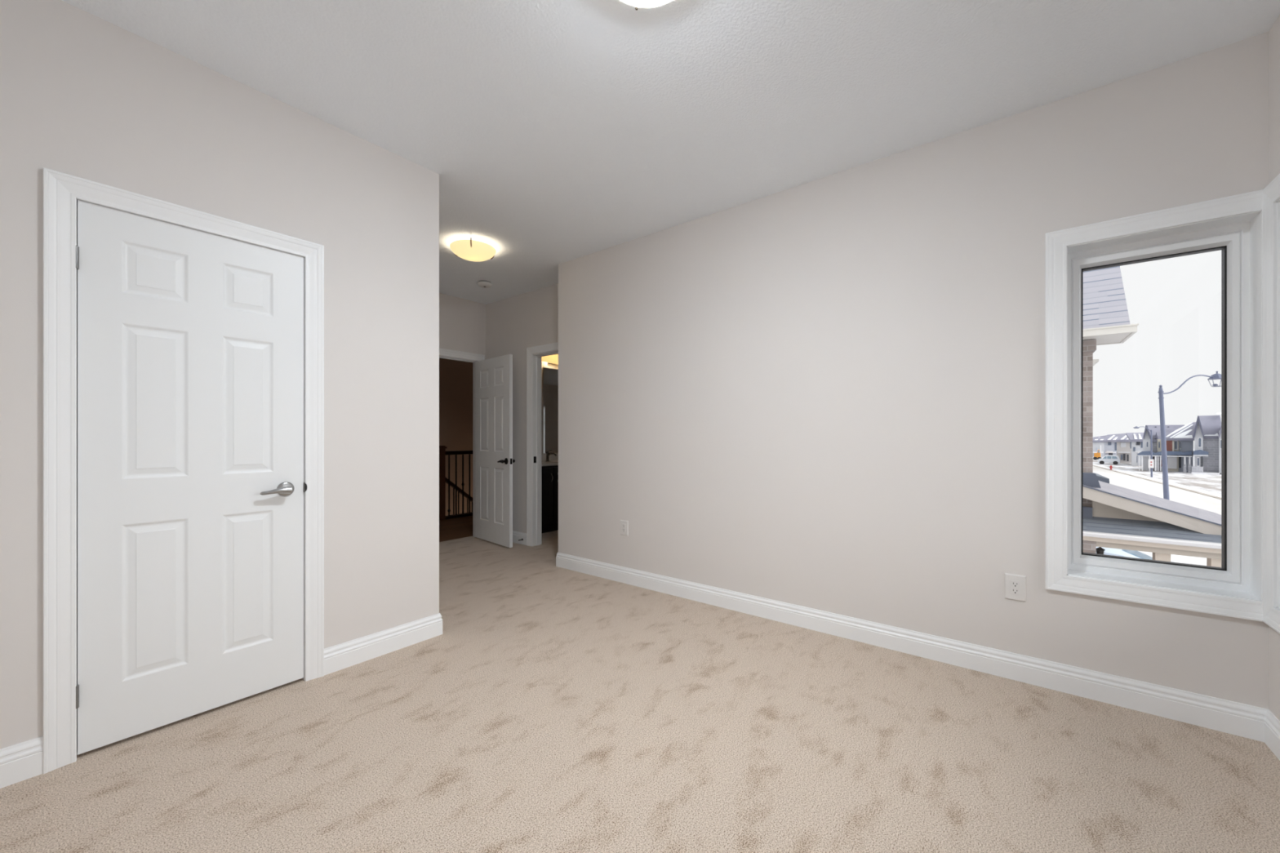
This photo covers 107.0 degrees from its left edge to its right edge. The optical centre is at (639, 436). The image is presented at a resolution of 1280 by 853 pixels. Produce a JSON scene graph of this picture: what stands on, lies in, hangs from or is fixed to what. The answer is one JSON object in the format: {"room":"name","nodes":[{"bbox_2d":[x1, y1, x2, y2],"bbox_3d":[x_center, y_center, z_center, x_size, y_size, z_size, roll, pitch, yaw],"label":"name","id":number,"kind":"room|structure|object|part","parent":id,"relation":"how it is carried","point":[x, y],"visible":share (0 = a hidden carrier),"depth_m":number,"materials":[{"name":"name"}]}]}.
{"room":"empty bedroom","nodes":[
{"label":"empty bedroom","id":0,"kind":"room"},
{"bbox_2d":[0,0,439,749],"bbox_3d":[-1.933,-0.193,1.976,0.120,2.745,2.238,0,0,38],"label":"wall","id":1,"kind":"structure","parent":0,"point":[83,95],"depth_m":2.11,"materials":[{"name":"beige paint"}]},
{"bbox_2d":[0,736,43,788],"bbox_3d":[-2.284,1.117,1.417,0.014,0.126,0.624,0,0,38],"label":"baseboard","id":2,"kind":"structure","parent":1,"relation":"attached to","point":[24,761],"depth_m":1.62,"materials":[{"name":"white wood"}]},
{"bbox_2d":[43,167,324,773],"bbox_3d":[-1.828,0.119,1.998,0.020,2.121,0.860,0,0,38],"label":"trim","id":3,"kind":"structure","parent":1,"relation":"attached to","point":[61,191],"depth_m":1.71,"materials":[{"name":"white wood"}]},
{"bbox_2d":[75,200,306,755],"bbox_3d":[-1.827,0.149,1.997,0.100,2.030,0.723,0,0,38],"label":"door","id":4,"kind":"structure","parent":1,"relation":"in","point":[190,484],"depth_m":1.95,"materials":[{"name":"white paint"}]},
{"bbox_3d":[-1.664,0.247,2.178,0.065,0.068,0.140,0,0,38],"label":"handle","id":5,"kind":"part","parent":4,"relation":"part of","materials":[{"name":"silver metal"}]},
{"bbox_2d":[439,293,485,515],"bbox_3d":[-3.069,1.258,6.992,3.658,5.645,5.450,0,0,38],"label":"wall","id":6,"kind":"structure","parent":0,"point":[455,377],"depth_m":8.97,"materials":[{"name":"beige paint"}]},
{"bbox_2d":[439,355,478,537],"bbox_3d":[-2.177,0.149,5.245,0.106,2.061,0.800,0,0,38],"label":"trim","id":7,"kind":"structure","parent":6,"relation":"attached to","point":[440,357],"depth_m":5.56,"materials":[{"name":"white wood"}]},
{"bbox_2d":[445,477,472,514],"bbox_3d":[-3.337,1.674,8.533,1.020,3.335,2.850,0,0,38],"label":"stair railing","id":8,"kind":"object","parent":6,"relation":"attached to","point":[451,484],"depth_m":8.06,"materials":[{"name":"brown wood"}]},
{"bbox_3d":[-2.958,1.076,8.238,0.060,2.140,2.650,0,0,38],"label":"handrail","id":9,"kind":"part","parent":8,"relation":"part of","materials":[{"name":"brown wood"}]},
{"bbox_2d":[439,347,484,360],"bbox_3d":[-2.129,0.110,5.208,0.020,2.140,0.948,0,0,38],"label":"trim","id":10,"kind":"structure","parent":6,"relation":"attached to","point":[443,352],"depth_m":5.34,"materials":[{"name":"white wood"}]},
{"bbox_2d":[475,354,515,547],"bbox_3d":[-1.629,0.151,5.236,0.772,2.030,0.165,0,0,44],"label":"door","id":11,"kind":"structure","parent":6,"relation":"in","point":[494,460],"depth_m":5.19,"materials":[{"name":"white paint"}]},
{"bbox_3d":[-1.460,0.261,5.003,0.140,0.068,0.065,0,0,44],"label":"handle","id":12,"kind":"part","parent":11,"relation":"part of","materials":[{"name":"black metal"}]},
{"bbox_2d":[541,354,558,364],"bbox_3d":[-1.050,-1.090,6.654,0.153,0.230,0.860,0,0,38],"label":"vanity light","id":13,"kind":"object","parent":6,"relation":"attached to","point":[553,359],"visible":0.15,"depth_m":6.40,"materials":[{"name":"yellow glass"}]},
{"bbox_2d":[541,453,558,461],"bbox_3d":[-1.331,0.285,6.398,0.020,0.090,1.590,0,0,38],"label":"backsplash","id":14,"kind":"structure","parent":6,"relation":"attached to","point":[551,457],"depth_m":6.50,"materials":[{"name":"beige tile"}]},
{"bbox_2d":[542,367,558,453],"bbox_3d":[-0.950,-0.355,6.901,0.009,1.170,1.188,0,0,38],"label":"wall mirror","id":15,"kind":"object","parent":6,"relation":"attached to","point":[550,376],"visible":0.36,"depth_m":6.53,"materials":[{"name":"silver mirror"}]},
{"bbox_2d":[485,283,558,533],"bbox_3d":[-1.186,-0.193,5.188,1.787,2.745,0.120,0,0,38],"label":"wall","id":16,"kind":"structure","parent":0,"point":[515,324],"depth_m":5.21,"materials":[{"name":"beige paint"}]},
{"bbox_2d":[512,530,526,545],"bbox_3d":[-1.525,1.117,5.367,0.776,0.126,0.014,0,0,38],"label":"baseboard","id":17,"kind":"structure","parent":16,"relation":"attached to","point":[517,535],"depth_m":5.20,"materials":[{"name":"white wood"}]},
{"bbox_2d":[526,342,558,546],"bbox_3d":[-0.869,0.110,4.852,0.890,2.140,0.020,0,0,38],"label":"trim","id":18,"kind":"structure","parent":16,"relation":"attached to","point":[553,346],"depth_m":5.09,"materials":[{"name":"white wood"}]},
{"bbox_2d":[541,361,558,453],"bbox_3d":[0.976,-0.028,6.396,3.930,2.415,5.015,0,0,38],"label":"wall","id":19,"kind":"structure","parent":0,"point":[544,364],"depth_m":6.43,"materials":[{"name":"beige paint"}]},
{"bbox_2d":[0,515,1279,852],"bbox_3d":[-0.645,1.305,5.196,9.390,0.250,8.900,0,0,38],"label":"floor","id":20,"kind":"structure","parent":0,"point":[553,708],"depth_m":1.74,"materials":[{"name":"beige carpet"}]},
{"bbox_2d":[439,445,472,519],"bbox_3d":[-2.139,0.656,7.630,0.150,1.052,3.000,0,0,38],"label":"stair railing","id":21,"kind":"object","parent":20,"relation":"on","point":[442,452],"visible":0.24,"depth_m":6.83,"materials":[{"name":"brown wood"}]},
{"bbox_3d":[-2.848,0.655,6.722,0.150,1.050,0.145,0,0,38],"label":"newel post","id":22,"kind":"part","parent":21,"relation":"part of","materials":[{"name":"brown wood"}]},
{"bbox_3d":[-2.139,1.163,7.630,0.100,0.037,3.000,0,0,38],"label":"shoe rail","id":23,"kind":"part","parent":21,"relation":"part of","materials":[{"name":"brown wood"}]},
{"bbox_3d":[-2.017,0.237,7.786,0.060,0.055,2.585,0,0,38],"label":"handrail","id":24,"kind":"part","parent":21,"relation":"part of","materials":[{"name":"brown wood"}]},
{"bbox_2d":[541,453,558,533],"bbox_3d":[-1.113,0.710,6.228,0.572,0.940,1.590,0,0,38],"label":"bathroom vanity","id":25,"kind":"object","parent":20,"relation":"on","point":[549,470],"visible":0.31,"depth_m":5.84,"materials":[{"name":"black wood"}]},
{"bbox_3d":[-1.231,0.730,5.679,0.024,0.680,0.500,0,0,38],"label":"cabinet door","id":26,"kind":"part","parent":25,"relation":"part of","materials":[{"name":"black wood"}]},
{"bbox_2d":[541,460,558,466],"bbox_3d":[-1.122,0.345,6.235,0.550,0.030,1.590,0,0,38],"label":"countertop","id":27,"kind":"structure","parent":25,"relation":"on","point":[543,463],"depth_m":5.85,"materials":[{"name":"beige stone"}]},
{"bbox_2d":[545,449,556,462],"bbox_3d":[-1.164,0.253,6.239,0.140,0.155,0.117,0,0,38],"label":"faucet","id":28,"kind":"object","parent":27,"relation":"on","point":[548,453],"visible":1,"depth_m":6.22,"materials":[{"name":"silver metal"}]},
{"bbox_3d":[-0.917,0.730,6.081,0.024,0.680,0.500,0,0,38],"label":"cabinet door","id":29,"kind":"part","parent":25,"relation":"part of","materials":[{"name":"black wood"}]},
{"bbox_2d":[62,0,1279,304],"bbox_3d":[-0.704,-1.460,5.242,9.540,0.450,8.900,0,0,38],"label":"ceiling","id":30,"kind":"structure","parent":0,"point":[553,132],"depth_m":2.08,"materials":[{"name":"white paint"}]},
{"bbox_2d":[449,237,495,261],"bbox_3d":[-1.363,-1.508,3.877,0.356,0.111,0.363,0,0,38],"label":"ceiling light","id":31,"kind":"object","parent":30,"relation":"attached to","point":[470,250],"visible":1,"depth_m":3.78,"materials":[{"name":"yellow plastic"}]},
{"bbox_2d":[477,280,492,288],"bbox_3d":[-1.577,-1.542,4.807,0.144,0.047,0.144,0,0,38],"label":"smoke detector","id":32,"kind":"object","parent":30,"relation":"attached to","point":[486,284],"visible":1,"depth_m":4.76,"materials":[{"name":"white plastic"}]},
{"bbox_2d":[619,0,672,9],"bbox_3d":[0.020,-1.518,1.522,0.356,0.091,0.362,0,0,38],"label":"ceiling light","id":33,"kind":"object","parent":30,"relation":"attached to","point":[636,3],"visible":1,"depth_m":1.64,"materials":[{"name":"white glass"}]},
{"bbox_3d":[0.022,-1.490,1.524,0.267,0.036,0.267,0,0,38],"label":"lamp shade","id":34,"kind":"part","parent":33,"relation":"part of","materials":[{"name":"white glass"}]},
{"bbox_2d":[558,31,1268,709],"bbox_3d":[1.071,-0.193,3.195,4.223,2.745,0.485,0,0,38],"label":"wall","id":35,"kind":"structure","parent":0,"point":[827,393],"depth_m":2.63,"materials":[{"name":"beige paint"}]},
{"bbox_2d":[620,520,628,535],"bbox_3d":[-0.129,0.737,3.817,0.081,0.118,0.009,0,0,38],"label":"electrical outlet","id":36,"kind":"object","parent":35,"relation":"attached to","point":[624,524],"visible":1,"depth_m":3.81,"materials":[{"name":"white plastic"}]},
{"bbox_2d":[622,523,625,532],"bbox_3d":[-0.131,0.737,3.815,0.033,0.067,0.002,0,0,38],"label":"receptacle","id":37,"kind":"object","parent":36,"relation":"attached to","point":[623,524],"depth_m":3.82,"materials":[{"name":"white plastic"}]},
{"bbox_2d":[324,552,1279,760],"bbox_3d":[-0.786,1.117,2.326,5.682,0.126,3.900,0,0,38],"label":"baseboard","id":38,"kind":"structure","parent":35,"relation":"attached to","point":[1246,721],"depth_m":2.43,"materials":[{"name":"white wood"}]},
{"bbox_2d":[1004,573,1026,602],"bbox_3d":[1.821,0.733,2.296,0.081,0.124,0.009,0,0,38],"label":"electrical outlet","id":39,"kind":"object","parent":35,"relation":"attached to","point":[1015,584],"visible":1,"depth_m":2.29,"materials":[{"name":"white plastic"}]},
{"bbox_2d":[1010,580,1019,595],"bbox_3d":[1.819,0.733,2.294,0.033,0.067,0.002,0,0,38],"label":"receptacle","id":40,"kind":"object","parent":39,"relation":"attached to","point":[1015,584],"depth_m":2.29,"materials":[{"name":"white plastic"}]},
{"bbox_2d":[1045,189,1263,622],"bbox_3d":[2.187,-0.119,2.003,0.716,1.668,0.020,0,0,38],"label":"trim","id":41,"kind":"structure","parent":35,"relation":"attached to","point":[1057,242],"depth_m":2.18,"materials":[{"name":"white wood"}]},
{"bbox_2d":[1066,210,1261,601],"bbox_3d":[2.248,-0.119,2.081,0.568,1.520,0.179,0,0,38],"label":"window","id":42,"kind":"structure","parent":35,"relation":"in","point":[1238,237],"depth_m":1.97,"materials":[{"name":"white plastic"}]},
{"bbox_2d":[1268,14,1279,720],"bbox_3d":[1.374,-0.193,0.314,0.200,2.745,3.685,0,0,38],"label":"wall","id":43,"kind":"structure","parent":0,"point":[1274,32],"depth_m":1.79,"materials":[{"name":"beige paint"}]},
{"bbox_2d":[1261,173,1279,633],"bbox_3d":[1.771,-0.119,1.001,0.020,1.668,2.107,0,0,38],"label":"trim","id":44,"kind":"structure","parent":43,"relation":"attached to","point":[1271,614],"depth_m":1.79,"materials":[{"name":"white wood"}]},
{"bbox_2d":[1276,199,1279,608],"bbox_3d":[1.846,-0.119,0.944,0.171,1.520,1.962,0,0,38],"label":"window","id":45,"kind":"structure","parent":43,"relation":"in","point":[1278,201],"depth_m":1.76,"materials":[{"name":"white"}]},
{"label":"outside","id":46,"kind":"structure","parent":0,"visible":0},
{"bbox_2d":[1093,448,1221,565],"bbox_3d":[83.437,4.630,74.420,280.000,0.300,300.000,0,0,38],"label":"ground","id":47,"kind":"structure","parent":46,"point":[1175,558],"depth_m":36.20,"materials":[{"name":"white snow"}]},
{"bbox_2d":[1095,473,1109,483],"bbox_3d":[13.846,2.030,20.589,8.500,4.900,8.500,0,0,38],"label":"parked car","id":48,"kind":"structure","parent":47,"relation":"on","point":[1100,477],"depth_m":15.10,"materials":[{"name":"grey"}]},
{"bbox_2d":[1125,432,1143,466],"bbox_3d":[77.925,2.070,74.101,2.740,5.402,9.974,0,0,38],"label":"house","id":49,"kind":"structure","parent":47,"relation":"on","point":[1136,438],"depth_m":72.01,"materials":[{"name":"paint"}]},
{"bbox_2d":[1096,546,1173,562],"bbox_3d":[13.401,3.750,13.517,4.500,1.460,1.760,0,0,38],"label":"parked car","id":50,"kind":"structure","parent":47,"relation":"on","point":[1108,551],"depth_m":12.88,"materials":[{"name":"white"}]},
{"bbox_2d":[1083,266,1221,567],"bbox_3d":[7.459,0.130,11.510,9.600,8.700,8.675,0,0,38],"label":"brick house","id":51,"kind":"structure","parent":47,"relation":"on","point":[1115,517],"depth_m":6.91,"materials":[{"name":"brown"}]},
{"bbox_2d":[1096,546,1105,554],"bbox_3d":[6.736,1.686,6.958,0.104,0.188,0.148,0,0,-26],"label":"lantern","id":52,"kind":"object","parent":51,"relation":"attached to","point":[1100,550],"visible":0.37,"depth_m":6.91,"materials":[{"name":"black metal"}]},
{"bbox_3d":[7.492,1.104,6.838,1.400,0.454,0.100,0,0,38],"label":"gable panel","id":53,"kind":"part","parent":51,"relation":"part of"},
{"bbox_3d":[7.251,3.035,6.582,0.145,2.890,0.180,0,0,38],"label":"porch post","id":54,"kind":"part","parent":51,"relation":"part of","materials":[{"name":"beige paint"}]},
{"bbox_3d":[7.671,3.035,6.255,0.200,2.890,0.180,0,0,38],"label":"porch post","id":55,"kind":"part","parent":51,"relation":"part of","materials":[{"name":"beige paint"}]},
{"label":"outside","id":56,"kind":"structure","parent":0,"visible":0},
{"bbox_2d":[1093,456,1221,493],"bbox_3d":[82.755,4.520,38.878,67.561,0.120,242.063,0,0,38],"label":"lot","id":57,"kind":"structure","parent":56,"point":[1210,482],"depth_m":51.98,"materials":[{"name":"white snow"}]},
{"bbox_2d":[1093,449,1101,459],"bbox_3d":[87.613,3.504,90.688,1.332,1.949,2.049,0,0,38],"label":"pickup truck","id":58,"kind":"object","parent":57,"relation":"on","point":[1096,455],"visible":0.86,"depth_m":89.97,"materials":[{"name":"orange paint"}]},
{"bbox_2d":[1093,435,1106,457],"bbox_3d":[103.229,2.297,106.221,4.082,5.488,9.459,0,0,38],"label":"house","id":59,"kind":"structure","parent":57,"relation":"on","point":[1098,443],"depth_m":104.04,"materials":[{"name":"paint"}]},
{"bbox_2d":[1097,454,1119,464],"bbox_3d":[75.441,3.748,76.187,2.726,1.461,2.176,0,0,38],"label":"van","id":60,"kind":"object","parent":57,"relation":"on","point":[1115,460],"visible":1,"depth_m":75.43,"materials":[{"name":"white paint"}]},
{"bbox_2d":[1102,433,1120,456],"bbox_3d":[94.229,2.144,94.148,3.883,5.608,9.431,0,0,38],"label":"house","id":61,"kind":"structure","parent":57,"relation":"on","point":[1109,441],"depth_m":92.15,"materials":[{"name":"grey"}]},
{"bbox_2d":[1115,433,1131,462],"bbox_3d":[84.262,2.111,82.358,3.035,5.498,9.427,0,0,38],"label":"house","id":62,"kind":"structure","parent":57,"relation":"on","point":[1123,443],"depth_m":80.02,"materials":[{"name":"beige paint"}]},
{"bbox_2d":[1133,426,1152,477],"bbox_3d":[55.279,1.679,51.928,1.989,5.603,0.469,0,0,5],"label":"street lamp","id":63,"kind":"object","parent":57,"relation":"on","point":[1135,427],"visible":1,"depth_m":51.96,"materials":[{"name":"grey metal"}]},
{"bbox_2d":[1148,459,1154,467],"bbox_3d":[55.961,2.964,51.820,0.070,0.951,0.421,0,0,-43],"label":"street sign","id":64,"kind":"object","parent":63,"relation":"attached to","point":[1151,462],"visible":1,"depth_m":51.79,"materials":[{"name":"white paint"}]},
{"bbox_2d":[1137,422,1195,472],"bbox_3d":[69.357,1.396,62.530,6.355,6.593,10.080,0,0,38],"label":"house","id":65,"kind":"structure","parent":57,"relation":"on","point":[1180,439],"depth_m":60.36,"materials":[{"name":"grey stone"}]},
{"bbox_3d":[67.690,1.151,60.531,0.500,1.450,0.510,0,0,-42],"label":"red panel","id":66,"kind":"part","parent":65,"relation":"part of","materials":[{"name":"brick"}]},
{"bbox_3d":[67.897,3.329,60.375,0.200,1.536,0.790,0,0,-42],"label":"garage door","id":67,"kind":"part","parent":65,"relation":"part of","materials":[{"name":"white metal"}]},
{"bbox_3d":[68.517,3.258,60.059,0.100,1.439,0.156,0,0,-42],"label":"door","id":68,"kind":"part","parent":65,"relation":"part of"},
{"bbox_2d":[1191,412,1221,475],"bbox_3d":[70.726,0.732,58.699,5.085,7.454,10.630,0,0,38],"label":"stone house","id":69,"kind":"structure","parent":57,"relation":"on","point":[1207,430],"depth_m":56.94,"materials":[{"name":"paint"}]},
{"bbox_3d":[67.323,0.702,56.920,0.050,1.070,0.188,0,0,-40],"label":"pane","id":70,"kind":"part","parent":69,"relation":"part of","materials":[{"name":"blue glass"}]},
{"bbox_3d":[67.438,3.282,56.805,0.100,1.761,0.144,0,0,-40],"label":"door","id":71,"kind":"part","parent":69,"relation":"part of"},
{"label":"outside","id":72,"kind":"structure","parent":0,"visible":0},
{"bbox_2d":[1093,466,1221,515],"bbox_3d":[55.735,4.523,58.341,14.600,0.115,240.031,0,0,38],"label":"road","id":73,"kind":"structure","parent":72,"point":[1176,495],"depth_m":38.79,"materials":[{"name":"white snow"}]},
{"bbox_2d":[1093,465,1221,499],"bbox_3d":[58.039,4.505,56.681,9.524,0.150,239.836,0,0,38],"label":"kerb slush","id":74,"kind":"object","parent":73,"relation":"on","point":[1197,492],"visible":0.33,"depth_m":42.32,"materials":[{"name":"snow"}]},
{"bbox_2d":[1158,371,1221,500],"bbox_3d":[31.443,0.379,27.112,3.654,8.214,0.709,0,0,4],"label":"street lamp","id":75,"kind":"object","parent":73,"relation":"on","point":[1215,376],"visible":0.91,"depth_m":26.94,"materials":[{"name":"grey metal"}]},
{"bbox_3d":[31.224,-2.974,27.000,2.823,1.114,0.071,0,0,0],"label":"arm","id":76,"kind":"part","parent":75,"relation":"part of"}
]}

